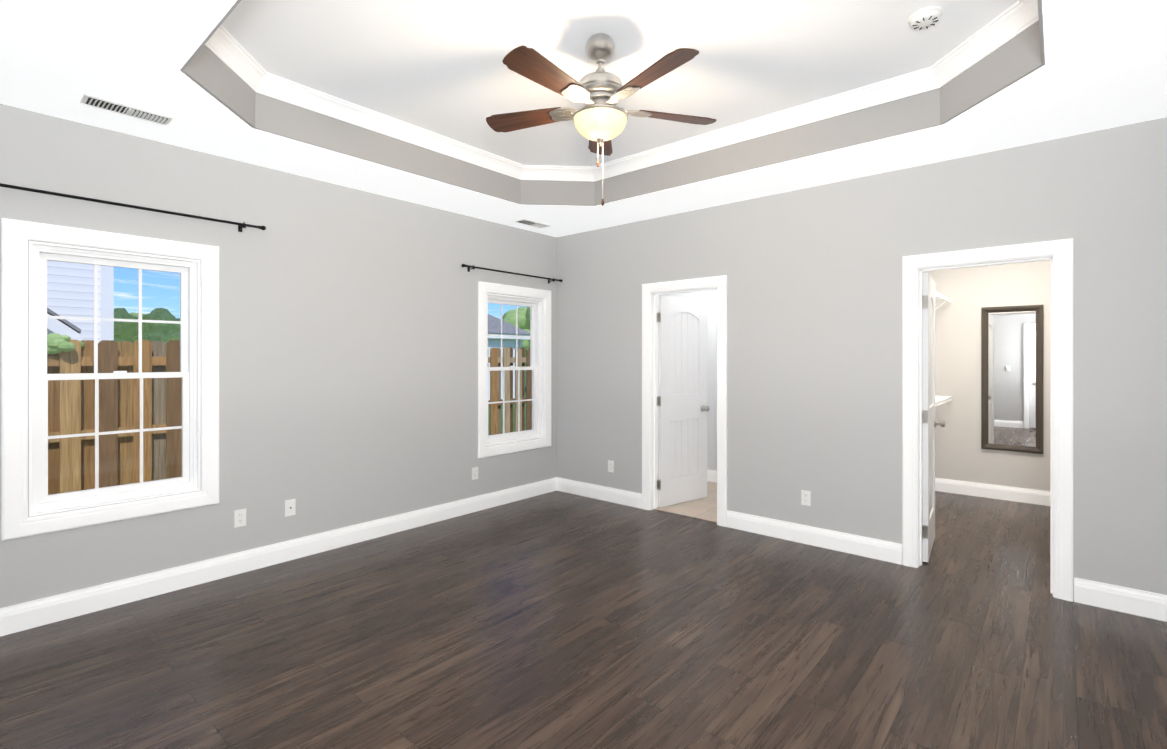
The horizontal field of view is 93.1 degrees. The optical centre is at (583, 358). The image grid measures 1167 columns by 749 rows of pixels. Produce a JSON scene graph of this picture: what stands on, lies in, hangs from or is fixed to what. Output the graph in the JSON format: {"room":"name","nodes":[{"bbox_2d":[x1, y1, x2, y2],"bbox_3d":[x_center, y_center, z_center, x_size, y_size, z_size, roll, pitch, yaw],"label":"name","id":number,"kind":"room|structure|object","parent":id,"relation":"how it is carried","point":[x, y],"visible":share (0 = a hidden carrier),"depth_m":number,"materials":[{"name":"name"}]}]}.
{"room":"empty bedroom","nodes":[
{"label":"empty bedroom","id":0,"kind":"room"},
{"bbox_2d":[0,104,556,607],"bbox_3d":[-1.385,0.055,4.837,0.150,2.740,6.720,0,0,41],"label":"wall","id":1,"kind":"structure","parent":0,"point":[348,356],"depth_m":3.96,"materials":[{"name":"grey paint"}]},
{"bbox_2d":[1,218,218,540],"bbox_3d":[-2.733,0.106,3.259,0.171,1.660,0.970,0,0,41],"label":"window","id":2,"kind":"structure","parent":1,"relation":"in","point":[42,500],"depth_m":3.15,"materials":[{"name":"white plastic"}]},
{"bbox_2d":[0,183,265,231],"bbox_3d":[-2.661,-0.871,3.173,0.090,0.055,1.518,0,0,41],"label":"curtain rod","id":3,"kind":"object","parent":1,"relation":"attached to","point":[242,225],"visible":1,"depth_m":3.18,"materials":[{"name":"black metal"}]},
{"bbox_2d":[234,508,245,527],"bbox_3d":[-2.283,1.061,3.676,0.008,0.114,0.070,0,0,41],"label":"electrical outlet","id":4,"kind":"object","parent":1,"relation":"attached to","point":[240,518],"visible":1,"depth_m":3.67,"materials":[{"name":"white plastic"}]},
{"bbox_2d":[0,477,555,636],"bbox_3d":[-1.852,1.356,4.170,0.016,0.140,4.800,0,0,41],"label":"baseboard","id":5,"kind":"structure","parent":1,"relation":"attached to","point":[84,601],"depth_m":3.62,"materials":[{"name":"white wood"}]},
{"bbox_2d":[285,499,295,516],"bbox_3d":[-2.075,1.056,3.913,0.012,0.114,0.070,0,0,41],"label":"electrical outlet","id":6,"kind":"object","parent":1,"relation":"attached to","point":[290,507],"visible":1,"depth_m":3.91,"materials":[{"name":"white plastic"}]},
{"bbox_2d":[472,467,477,479],"bbox_3d":[-1.009,1.070,5.153,0.008,0.114,0.070,0,0,41],"label":"electrical outlet","id":7,"kind":"object","parent":1,"relation":"attached to","point":[474,473],"visible":1,"depth_m":5.15,"materials":[{"name":"white plastic"}]},
{"bbox_2d":[461,264,562,283],"bbox_3d":[-0.682,-0.830,5.467,0.090,0.055,1.318,0,0,41],"label":"curtain rod","id":8,"kind":"object","parent":1,"relation":"attached to","point":[469,267],"visible":0.98,"depth_m":5.35,"materials":[{"name":"black metal"}]},
{"bbox_2d":[478,281,550,457],"bbox_3d":[-0.721,0.105,5.591,0.171,1.660,0.970,0,0,41],"label":"window","id":9,"kind":"structure","parent":1,"relation":"in","point":[535,338],"depth_m":5.66,"materials":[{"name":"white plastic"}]},
{"bbox_2d":[0,491,1166,748],"bbox_3d":[0.785,1.551,3.625,5.020,0.250,7.720,0,0,41],"label":"floor","id":10,"kind":"structure","parent":0,"point":[556,619],"depth_m":2.71,"materials":[{"name":"brown wood"}]},
{"bbox_2d":[935,478,1049,505],"bbox_3d":[4.332,1.355,5.494,1.770,0.140,0.016,0,0,41],"label":"baseboard","id":11,"kind":"structure","parent":10,"relation":"on","point":[1039,497],"depth_m":5.62,"materials":[{"name":"white wood"}]},
{"bbox_2d":[0,0,1166,236],"bbox_3d":[0.785,-1.474,3.624,5.020,0.320,7.720,0,0,41],"label":"ceiling","id":12,"kind":"structure","parent":0,"point":[1104,66],"depth_m":3.07,"materials":[{"name":"white paint"}]},
{"bbox_2d":[80,94,172,124],"bbox_3d":[-2.405,-1.307,2.919,0.136,0.014,0.361,0,0,41],"label":"ceiling vent","id":13,"kind":"object","parent":12,"relation":"in","point":[109,105],"visible":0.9,"depth_m":2.90,"materials":[{"name":"white plastic"}]},
{"bbox_2d":[514,219,549,227],"bbox_3d":[-0.493,-1.308,5.373,0.136,0.014,0.356,0,0,41],"label":"ceiling vent","id":14,"kind":"object","parent":12,"relation":"in","point":[531,223],"visible":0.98,"depth_m":5.34,"materials":[{"name":"white plastic"}]},
{"bbox_2d":[205,0,1038,181],"bbox_3d":[0.089,-1.574,2.817,3.420,0.100,2.950,0,0,41],"label":"crown molding","id":15,"kind":"structure","parent":12,"relation":"attached to","point":[222,44],"depth_m":3.47,"materials":[{"name":"white"}]},
{"bbox_2d":[221,0,1018,166],"bbox_3d":[0.089,-1.634,2.817,3.420,0.020,2.950,0,0,41],"label":"ceiling","id":16,"kind":"structure","parent":0,"point":[438,67],"depth_m":2.93,"materials":[{"name":"white paint"}]},
{"bbox_2d":[486,33,715,205],"bbox_3d":[0.066,-1.214,2.778,1.233,0.820,1.199,0,0,41],"label":"fan","id":17,"kind":"object","parent":16,"relation":"hanging from","point":[600,118],"visible":1,"depth_m":2.72,"materials":[{"name":"brown wood"}]},
{"bbox_2d":[908,6,942,29],"bbox_3d":[1.618,-1.604,2.615,0.140,0.038,0.140,0,0,41],"label":"smoke detector","id":18,"kind":"object","parent":16,"relation":"attached to","point":[926,17],"visible":1,"depth_m":2.58,"materials":[{"name":"white plastic"}]},
{"bbox_2d":[655,481,716,521],"bbox_3d":[1.252,1.422,5.652,2.780,0.006,1.400,0,0,41],"label":"floor","id":19,"kind":"structure","parent":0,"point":[704,508],"depth_m":5.27,"materials":[{"name":"beige tile"}]},
{"bbox_2d":[707,469,716,482],"bbox_3d":[1.704,1.355,6.176,2.780,0.140,0.016,0,0,41],"label":"baseboard","id":20,"kind":"structure","parent":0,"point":[711,474],"depth_m":6.36,"materials":[{"name":"white"}]},
{"bbox_2d":[658,260,1050,490],"bbox_3d":[1.580,0.055,4.539,4.730,2.740,0.004,0,0,41],"label":"wall","id":21,"kind":"structure","parent":0,"point":[960,453],"depth_m":5.77,"materials":[{"name":"beige paint"}]},
{"bbox_2d":[922,284,951,319],"bbox_3d":[3.190,-0.476,5.307,0.362,0.308,1.774,0,0,41],"label":"wire shelf","id":22,"kind":"object","parent":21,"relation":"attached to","point":[939,296],"visible":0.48,"depth_m":5.57,"materials":[{"name":"white metal"}]},
{"bbox_2d":[922,395,951,409],"bbox_3d":[3.190,0.554,5.307,0.362,0.308,1.774,0,0,41],"label":"wire shelf","id":23,"kind":"object","parent":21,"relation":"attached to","point":[939,400],"visible":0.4,"depth_m":5.55,"materials":[{"name":"white metal"}]},
{"bbox_2d":[981,305,1042,453],"bbox_3d":[4.281,0.200,5.527,0.490,1.450,0.032,0,0,41],"label":"mirror","id":24,"kind":"object","parent":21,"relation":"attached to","point":[1011,378],"visible":0.98,"depth_m":5.53,"materials":[{"name":"brown metal"}]},
{"bbox_2d":[557,117,1166,600],"bbox_3d":[1.593,0.055,4.446,4.870,2.740,0.120,0,0,41],"label":"wall","id":25,"kind":"structure","parent":0,"point":[813,341],"depth_m":3.99,"materials":[{"name":"grey paint"}]},
{"bbox_2d":[556,477,641,508],"bbox_3d":[0.142,1.355,5.609,1.094,0.140,0.016,0,0,41],"label":"baseboard","id":26,"kind":"structure","parent":25,"relation":"attached to","point":[628,498],"depth_m":5.57,"materials":[{"name":"white wood"}]},
{"bbox_2d":[608,460,613,472],"bbox_3d":[0.271,1.073,5.502,0.070,0.114,0.008,0,0,41],"label":"electrical outlet","id":27,"kind":"object","parent":25,"relation":"attached to","point":[610,466],"visible":1,"depth_m":5.50,"materials":[{"name":"white plastic"}]},
{"bbox_2d":[657,296,708,506],"bbox_3d":[0.988,0.407,5.466,0.680,2.015,0.179,0,0,-37],"label":"bathroom door","id":28,"kind":"structure","parent":25,"relation":"in","point":[683,408],"depth_m":5.44,"materials":[{"name":"white paint"}]},
{"bbox_2d":[642,275,726,526],"bbox_3d":[0.930,0.359,5.018,0.864,2.132,0.162,0,0,41],"label":"door frame","id":29,"kind":"structure","parent":25,"relation":"attached to","point":[651,292],"depth_m":5.19,"materials":[{"name":"white wood"}]},
{"bbox_2d":[801,490,810,505],"bbox_3d":[1.714,1.073,4.258,0.070,0.114,0.008,0,0,41],"label":"electrical outlet","id":30,"kind":"object","parent":25,"relation":"attached to","point":[805,497],"visible":1,"depth_m":4.26,"materials":[{"name":"white plastic"}]},
{"bbox_2d":[727,510,901,564],"bbox_3d":[1.711,1.356,4.255,1.308,0.140,0.016,0,0,41],"label":"baseboard","id":31,"kind":"structure","parent":25,"relation":"attached to","point":[888,551],"depth_m":4.19,"materials":[{"name":"white wood"}]},
{"bbox_2d":[922,272,944,561],"bbox_3d":[2.579,0.408,4.121,0.179,2.015,0.700,0,0,36],"label":"closet door","id":32,"kind":"structure","parent":25,"relation":"in","point":[929,422],"depth_m":3.86,"materials":[{"name":"white paint"}]},
{"bbox_2d":[902,238,1072,601],"bbox_3d":[2.588,0.360,3.587,0.884,2.132,0.162,0,0,41],"label":"door frame","id":33,"kind":"structure","parent":25,"relation":"attached to","point":[1058,254],"depth_m":3.36,"materials":[{"name":"white wood"}]},
{"bbox_2d":[1074,577,1166,621],"bbox_3d":[3.076,1.356,3.077,0.514,0.140,0.016,0,0,41],"label":"baseboard","id":34,"kind":"structure","parent":25,"relation":"attached to","point":[1137,602],"depth_m":3.11,"materials":[{"name":"white wood"}]},
{"label":"outside","id":35,"kind":"structure","parent":0,"visible":0},
{"bbox_2d":[488,371,525,434],"bbox_3d":[-0.290,2.025,5.993,120.000,0.200,120.000,0,0,41],"label":"ground","id":36,"kind":"structure","parent":35,"point":[513,411],"depth_m":18.97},
{"bbox_2d":[47,260,113,341],"bbox_3d":[-14.584,-2.926,6.667,12.270,9.700,13.150,0,0,41],"label":"house","id":37,"kind":"structure","parent":36,"relation":"on","point":[84,277],"depth_m":8.28,"materials":[{"name":"white"}]},
{"bbox_2d":[130,312,149,339],"bbox_3d":[-14.577,0.252,18.553,2.730,3.479,2.617,0,0,41],"label":"tree","id":38,"kind":"object","parent":36,"relation":"on","point":[145,333],"depth_m":17.69,"materials":[{"name":"green plant"}]},
{"bbox_2d":[114,308,179,343],"bbox_3d":[-9.468,0.426,12.075,1.742,3.084,1.707,0,0,41],"label":"tree","id":39,"kind":"object","parent":36,"relation":"on","point":[172,331],"depth_m":11.75,"materials":[{"name":"green plant"}]},
{"bbox_2d":[47,333,531,494],"bbox_3d":[-2.958,0.828,7.439,0.288,2.192,16.853,0,0,41],"label":"fence","id":40,"kind":"object","parent":36,"relation":"on","point":[129,394],"depth_m":5.57,"materials":[{"name":"brown wood"}]},
{"bbox_2d":[488,314,529,399],"bbox_3d":[-9.069,-0.985,23.371,8.800,5.800,10.850,0,0,41],"label":"house","id":41,"kind":"structure","parent":36,"relation":"on","point":[495,323],"depth_m":23.74,"materials":[{"name":"grey"}]},
{"bbox_2d":[502,307,529,366],"bbox_3d":[-2.230,-0.657,31.451,5.699,5.163,5.240,0,0,41],"label":"tree","id":42,"kind":"object","parent":36,"relation":"on","point":[524,312],"depth_m":30.88,"materials":[{"name":"green plant"}]}
]}

